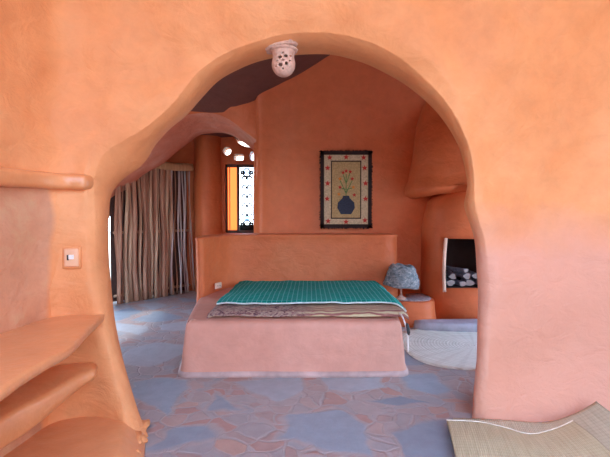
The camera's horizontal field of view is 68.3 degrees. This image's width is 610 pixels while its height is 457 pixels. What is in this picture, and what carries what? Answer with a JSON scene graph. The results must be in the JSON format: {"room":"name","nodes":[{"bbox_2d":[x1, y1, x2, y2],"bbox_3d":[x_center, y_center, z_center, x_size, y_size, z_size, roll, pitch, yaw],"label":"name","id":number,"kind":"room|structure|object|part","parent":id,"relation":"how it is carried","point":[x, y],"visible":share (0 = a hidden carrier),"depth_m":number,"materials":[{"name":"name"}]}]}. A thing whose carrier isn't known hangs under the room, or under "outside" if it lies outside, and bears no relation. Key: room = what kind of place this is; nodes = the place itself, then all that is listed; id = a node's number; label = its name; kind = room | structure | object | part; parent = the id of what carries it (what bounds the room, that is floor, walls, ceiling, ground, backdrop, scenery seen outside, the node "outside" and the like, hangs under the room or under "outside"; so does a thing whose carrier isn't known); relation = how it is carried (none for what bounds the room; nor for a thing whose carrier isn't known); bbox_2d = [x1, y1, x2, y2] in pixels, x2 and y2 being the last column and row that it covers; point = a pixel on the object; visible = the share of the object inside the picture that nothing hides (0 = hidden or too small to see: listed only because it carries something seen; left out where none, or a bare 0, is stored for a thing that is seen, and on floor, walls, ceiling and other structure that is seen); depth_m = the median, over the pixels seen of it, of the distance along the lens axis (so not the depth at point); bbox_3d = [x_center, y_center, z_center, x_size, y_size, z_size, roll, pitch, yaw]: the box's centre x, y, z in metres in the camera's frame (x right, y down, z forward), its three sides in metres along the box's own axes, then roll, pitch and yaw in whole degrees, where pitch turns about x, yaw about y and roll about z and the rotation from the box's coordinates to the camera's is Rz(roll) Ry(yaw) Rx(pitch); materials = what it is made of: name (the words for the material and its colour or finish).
{"room":"traditional dwelling","nodes":[
{"label":"traditional dwelling","id":0,"kind":"room"},
{"bbox_2d":[0,0,61,456],"bbox_3d":[-1.507,-0.355,0.490,0.424,3.520,4.298,0,2,3],"label":"wall","id":1,"kind":"structure","parent":0,"point":[29,217],"depth_m":2.44,"materials":[{"name":"orange paint"}]},
{"bbox_2d":[0,167,93,189],"bbox_3d":[-1.575,-0.238,1.798,0.406,0.116,2.239,0,2,6],"label":"wall shelf","id":2,"kind":"object","parent":1,"relation":"attached to","point":[9,177],"visible":0.91,"depth_m":2.49,"materials":[{"name":"paint"}]},
{"bbox_2d":[0,362,97,449],"bbox_3d":[-1.517,0.924,1.788,0.454,0.155,2.160,0,2,4],"label":"wall shelf","id":3,"kind":"object","parent":1,"relation":"attached to","point":[29,404],"visible":0.94,"depth_m":2.28,"materials":[{"name":"paint"}]},
{"bbox_2d":[0,314,104,401],"bbox_3d":[-1.395,0.571,1.798,0.710,0.050,2.160,0,2,0],"label":"wall shelf","id":4,"kind":"object","parent":1,"relation":"attached to","point":[27,351],"visible":0.86,"depth_m":2.09,"materials":[{"name":"paint"}]},
{"bbox_2d":[109,100,255,216],"bbox_3d":[-1.905,-0.778,6.264,3.727,4.020,2.330,0,2,0],"label":"wall partition","id":5,"kind":"structure","parent":0,"point":[239,122],"depth_m":6.76,"materials":[{"name":"paint"}]},
{"bbox_2d":[194,135,221,291],"bbox_3d":[-1.802,-0.737,8.208,0.578,3.820,0.451,0,2,0],"label":"column","id":6,"kind":"structure","parent":0,"point":[207,148],"depth_m":8.04,"materials":[{"name":"paint"}]},
{"bbox_2d":[166,137,253,290],"bbox_3d":[-1.950,-0.844,8.438,2.700,4.020,0.320,0,2,0],"label":"wall","id":7,"kind":"structure","parent":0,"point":[185,154],"depth_m":8.27,"materials":[{"name":"paint"}]},
{"bbox_3d":[-1.432,-1.427,8.406,0.180,0.180,0.010,0,2,0],"label":"glass inset","id":8,"kind":"part","parent":7,"relation":"part of"},
{"bbox_3d":[-1.216,-1.314,8.409,0.190,0.130,0.010,0,2,0],"label":"glass inset","id":9,"kind":"part","parent":7,"relation":"part of"},
{"bbox_2d":[226,165,253,232],"bbox_3d":[-1.192,-0.554,8.397,0.563,1.269,0.060,0,2,0],"label":"arched window","id":10,"kind":"structure","parent":7,"relation":"attached to","point":[239,178],"depth_m":8.39,"materials":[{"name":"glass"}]},
{"bbox_3d":[-1.356,-0.554,8.396,0.175,1.169,0.007,0,2,0],"label":"pane","id":11,"kind":"part","parent":10,"relation":"part of","materials":[{"name":"orange glass"}]},
{"bbox_2d":[240,167,253,229],"bbox_3d":[-1.082,-0.549,8.387,0.263,1.179,0.024,0,2,0],"label":"iron grille","id":12,"kind":"object","parent":10,"relation":"attached to","point":[246,173],"depth_m":8.40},
{"bbox_3d":[-1.082,-0.555,8.415,0.263,1.169,0.006,0,2,0],"label":"glass pane","id":13,"kind":"part","parent":10,"relation":"part of","materials":[{"name":"white glass"}]},
{"bbox_3d":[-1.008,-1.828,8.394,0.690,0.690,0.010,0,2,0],"label":"glass inset","id":14,"kind":"part","parent":7,"relation":"part of"},
{"bbox_2d":[254,142,256,232],"bbox_3d":[-0.772,-0.748,6.906,0.139,3.920,3.353,0,2,-1],"label":"wall","id":15,"kind":"structure","parent":0,"point":[255,150],"depth_m":6.60,"materials":[{"name":"paint"}]},
{"bbox_2d":[191,54,328,137],"bbox_3d":[0.100,-1.708,6.051,7.000,1.552,5.600,0,2,0],"label":"ceiling","id":16,"kind":"structure","parent":0,"point":[242,86],"depth_m":5.68,"materials":[{"name":"paint"}]},
{"bbox_2d":[41,0,609,437],"bbox_3d":[0.143,-0.069,3.011,5.416,4.567,1.217,0,2,0],"label":"wall","id":17,"kind":"structure","parent":0,"point":[521,88],"depth_m":2.94,"materials":[{"name":"orange paint"}]},
{"bbox_2d":[62,246,81,268],"bbox_3d":[-1.382,0.172,2.671,0.104,0.136,0.072,0,2,-13],"label":"light switch","id":18,"kind":"object","parent":17,"relation":"attached to","point":[71,255],"visible":0.94,"depth_m":2.65,"materials":[{"name":"orange paint"}]},
{"bbox_2d":[64,248,78,266],"bbox_3d":[-1.378,0.172,2.655,0.080,0.108,0.024,0,2,-13],"label":"switch plate","id":19,"kind":"object","parent":18,"relation":"attached to","point":[71,255],"depth_m":2.64,"materials":[{"name":"plastic"}]},
{"bbox_2d":[265,39,297,76],"bbox_3d":[-0.165,-1.188,3.103,0.236,0.281,0.203,0,2,0],"label":"lamp","id":20,"kind":"object","parent":17,"relation":"hanging from","point":[286,59],"visible":1,"depth_m":3.04,"materials":[{"name":"ceramic"}]},
{"bbox_3d":[-0.166,-1.250,3.100,0.235,0.062,0.178,0,2,0],"label":"mounting plate","id":21,"kind":"part","parent":20,"relation":"part of","materials":[{"name":"ceramic"}]},
{"bbox_3d":[-0.148,-1.138,3.107,0.164,0.181,0.164,0,2,0],"label":"lamp shade","id":22,"kind":"part","parent":20,"relation":"part of","materials":[{"name":"ceramic"}]},
{"bbox_2d":[113,291,548,456],"bbox_3d":[0.175,1.393,3.568,6.450,0.200,10.450,0,2,0],"label":"floor","id":23,"kind":"structure","parent":0,"point":[406,416],"depth_m":3.31,"materials":[{"name":"blue stone"}]},
{"bbox_2d":[3,417,144,456],"bbox_3d":[-1.352,1.275,1.862,0.960,0.160,2.476,0,2,0],"label":"shelf","id":24,"kind":"object","parent":23,"relation":"on","point":[79,436],"visible":0.7,"depth_m":2.51,"materials":[{"name":"paint"}]},
{"bbox_2d":[135,431,147,443],"bbox_3d":[-1.020,1.284,2.708,0.114,0.087,0.186,0,2,15],"label":"edge stone","id":25,"kind":"object","parent":23,"relation":"on","point":[141,438],"visible":0.41,"depth_m":2.73,"materials":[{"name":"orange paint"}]},
{"bbox_2d":[142,419,149,429],"bbox_3d":[-1.058,1.282,2.892,0.113,0.085,0.237,0,2,0],"label":"edge stone","id":26,"kind":"object","parent":23,"relation":"on","point":[146,423],"visible":0.38,"depth_m":2.90,"materials":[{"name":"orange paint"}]},
{"bbox_2d":[110,162,194,303],"bbox_3d":[-2.520,0.005,7.670,0.225,2.334,1.569,1,2,37],"label":"screen","id":27,"kind":"object","parent":23,"relation":"on","point":[148,219],"visible":0.91,"depth_m":7.54,"materials":[{"name":"brown plant"}]},
{"bbox_3d":[-2.563,0.050,7.651,0.044,0.044,1.478,1,2,37],"label":"cross rail","id":28,"kind":"part","parent":27,"relation":"part of","materials":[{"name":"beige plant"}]},
{"bbox_3d":[-2.563,1.050,7.681,0.044,0.044,1.478,1,2,37],"label":"cross rail","id":29,"kind":"part","parent":27,"relation":"part of","materials":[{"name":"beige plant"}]},
{"bbox_3d":[-2.475,-1.077,7.551,0.050,0.164,1.485,1,2,37],"label":"rail","id":30,"kind":"part","parent":27,"relation":"part of","materials":[{"name":"brown wood"}]},
{"bbox_2d":[178,233,408,377],"bbox_3d":[-0.018,0.680,5.083,2.575,1.155,2.487,0,2,0],"label":"bed","id":31,"kind":"object","parent":23,"relation":"on","point":[227,346],"visible":0.81,"depth_m":3.93,"materials":[{"name":"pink paint"}]},
{"bbox_2d":[215,282,221,288],"bbox_3d":[-1.030,0.678,5.350,0.022,0.070,0.120,1,2,28],"label":"wall socket","id":32,"kind":"object","parent":31,"relation":"attached to","point":[219,284],"visible":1,"depth_m":5.34,"materials":[{"name":"paint"}]},
{"bbox_3d":[-0.138,0.652,6.017,2.732,1.155,1.114,-1,2,-21],"label":"headboard","id":33,"kind":"part","parent":31,"relation":"part of","materials":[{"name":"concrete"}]},
{"bbox_2d":[399,313,409,351],"bbox_3d":[0.859,0.906,3.942,0.042,0.292,0.235,0,2,-10],"label":"hanging cord","id":34,"kind":"object","parent":31,"relation":"hanging from","point":[405,323],"visible":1,"depth_m":3.84,"materials":[{"name":"white plastic"}]},
{"bbox_2d":[406,323,409,334],"bbox_3d":[0.880,0.859,3.844,0.028,0.102,0.041,-2,2,-43],"label":"switch","id":35,"kind":"object","parent":34,"relation":"attached to","point":[407,325],"depth_m":3.84,"materials":[{"name":"black plastic"}]},
{"bbox_3d":[0.039,0.758,4.975,1.808,0.035,1.808,0,2,0],"label":"mattress","id":36,"kind":"object","parent":31,"relation":"on","visible":0},
{"bbox_2d":[207,303,408,319],"bbox_3d":[0.025,0.767,4.492,1.819,0.079,0.967,0,2,0],"label":"patterned blanket","id":37,"kind":"object","parent":36,"relation":"on","point":[316,309],"visible":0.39,"depth_m":4.09,"materials":[{"name":"beige fabric"}]},
{"bbox_2d":[216,280,406,311],"bbox_3d":[0.067,0.720,5.042,1.849,0.111,1.617,0,2,0],"label":"blanket","id":38,"kind":"object","parent":36,"relation":"on","point":[246,292],"visible":1,"depth_m":4.77,"materials":[{"name":"fabric"}]},
{"bbox_2d":[398,293,435,327],"bbox_3d":[1.410,1.065,5.935,0.655,0.335,0.695,0,2,0],"label":"block","id":39,"kind":"object","parent":23,"relation":"on","point":[419,306],"visible":0.61,"depth_m":5.63,"materials":[{"name":"paint"}]},
{"bbox_2d":[383,263,419,299],"bbox_3d":[1.231,0.673,5.741,0.462,0.457,0.460,0,2,0],"label":"table lamp","id":40,"kind":"object","parent":39,"relation":"on","point":[400,276],"visible":1,"depth_m":5.59,"materials":[{"name":"fabric"}]},
{"bbox_2d":[402,329,476,370],"bbox_3d":[1.800,1.248,4.780,1.530,0.015,1.490,0,2,0],"label":"floor mat","id":41,"kind":"object","parent":23,"relation":"on","point":[444,349],"visible":0.52,"depth_m":4.68,"materials":[{"name":"white fabric"}]},
{"bbox_2d":[404,102,477,318],"bbox_3d":[2.197,-0.532,6.239,1.629,3.510,1.311,0,2,0],"label":"fireplace","id":42,"kind":"object","parent":23,"relation":"on","point":[437,169],"visible":0.42,"depth_m":5.87,"materials":[{"name":"paint"}]},
{"bbox_2d":[404,102,466,198],"bbox_3d":[2.113,-1.349,6.279,1.461,1.880,1.182,0,2,0],"label":"hood","id":43,"kind":"object","parent":42,"relation":"attached to","point":[437,169],"depth_m":5.88,"materials":[{"name":"paint"}]},
{"bbox_2d":[446,278,454,285],"bbox_3d":[1.868,0.695,5.954,0.117,0.076,0.357,0,2,0],"label":"log","id":44,"kind":"object","parent":42,"relation":"in","point":[449,282],"visible":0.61,"depth_m":5.78,"materials":[{"name":"grey wood"}]},
{"bbox_2d":[446,270,455,278],"bbox_3d":[1.924,0.610,5.952,0.104,0.072,0.374,0,2,10],"label":"log","id":45,"kind":"object","parent":44,"relation":"on","point":[450,274],"visible":0.97,"depth_m":5.79,"materials":[{"name":"grey wood"}]},
{"bbox_2d":[446,266,468,272],"bbox_3d":[1.990,0.535,5.950,0.081,0.050,0.381,-1,2,-25],"label":"log","id":46,"kind":"object","parent":45,"relation":"on","point":[447,267],"visible":0.91,"depth_m":5.90,"materials":[{"name":"grey wood"}]},
{"bbox_2d":[449,278,466,285],"bbox_3d":[2.003,0.705,5.955,0.103,0.062,0.372,0,2,-8],"label":"log","id":47,"kind":"object","parent":42,"relation":"in","point":[457,282],"visible":0.69,"depth_m":5.79,"materials":[{"name":"grey wood"}]},
{"bbox_2d":[460,278,474,285],"bbox_3d":[2.146,0.695,5.953,0.125,0.075,0.306,0,2,6],"label":"log","id":48,"kind":"object","parent":42,"relation":"in","point":[469,282],"visible":0.64,"depth_m":5.80,"materials":[{"name":"grey wood"}]},
{"bbox_2d":[453,271,470,278],"bbox_3d":[2.060,0.610,5.949,0.113,0.080,0.287,0,2,-12],"label":"log","id":49,"kind":"object","parent":48,"relation":"on","point":[464,275],"visible":0.83,"depth_m":5.86,"materials":[{"name":"grey wood"}]},
{"bbox_2d":[413,319,476,331],"bbox_3d":[2.143,1.190,5.501,1.591,0.110,0.356,0,2,0],"label":"hearth slab","id":50,"kind":"object","parent":23,"relation":"on","point":[453,325],"visible":0.48,"depth_m":5.40,"materials":[{"name":"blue stone"}]},
{"bbox_2d":[453,401,609,449],"bbox_3d":[1.392,1.232,2.592,1.184,0.158,0.911,0,2,0],"label":"mat","id":51,"kind":"object","parent":23,"relation":"on","point":[595,418],"visible":0.35,"depth_m":2.90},
{"bbox_2d":[446,419,609,456],"bbox_3d":[1.236,1.246,2.508,0.865,0.077,0.841,0,2,6],"label":"mat","id":52,"kind":"object","parent":51,"relation":"on","point":[469,438],"visible":1,"depth_m":2.61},
{"bbox_2d":[256,55,432,295],"bbox_3d":[1.294,-0.713,5.747,4.012,3.920,1.474,0,2,0],"label":"wall","id":53,"kind":"structure","parent":0,"point":[338,103],"depth_m":6.25,"materials":[{"name":"paint"}]},
{"bbox_2d":[319,150,372,228],"bbox_3d":[0.568,-0.538,6.223,0.752,1.098,0.018,0,2,0],"label":"wall hanging","id":54,"kind":"object","parent":53,"relation":"attached to","point":[345,196],"depth_m":6.22,"materials":[{"name":"beige fabric"}]},
{"bbox_3d":[2.266,0.700,5.954,0.134,0.075,0.335,0,2,0],"label":"log","id":55,"kind":"object","parent":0,"visible":0},
{"bbox_2d":[466,270,476,278],"bbox_3d":[2.208,0.605,5.951,0.105,0.070,0.335,0,2,3],"label":"log","id":56,"kind":"object","parent":55,"relation":"on","point":[473,274],"visible":0.66,"depth_m":5.81,"materials":[{"name":"grey wood"}]},
{"label":"outside","id":57,"kind":"structure","parent":0,"visible":0},
{"bbox_2d":[109,231,116,302],"bbox_3d":[0.000,1.664,0.050,80.000,0.470,80.000,0,2,0],"label":"ground","id":58,"kind":"structure","parent":57,"point":[109,231],"depth_m":15.33,"materials":[{"name":"white"}]}
]}

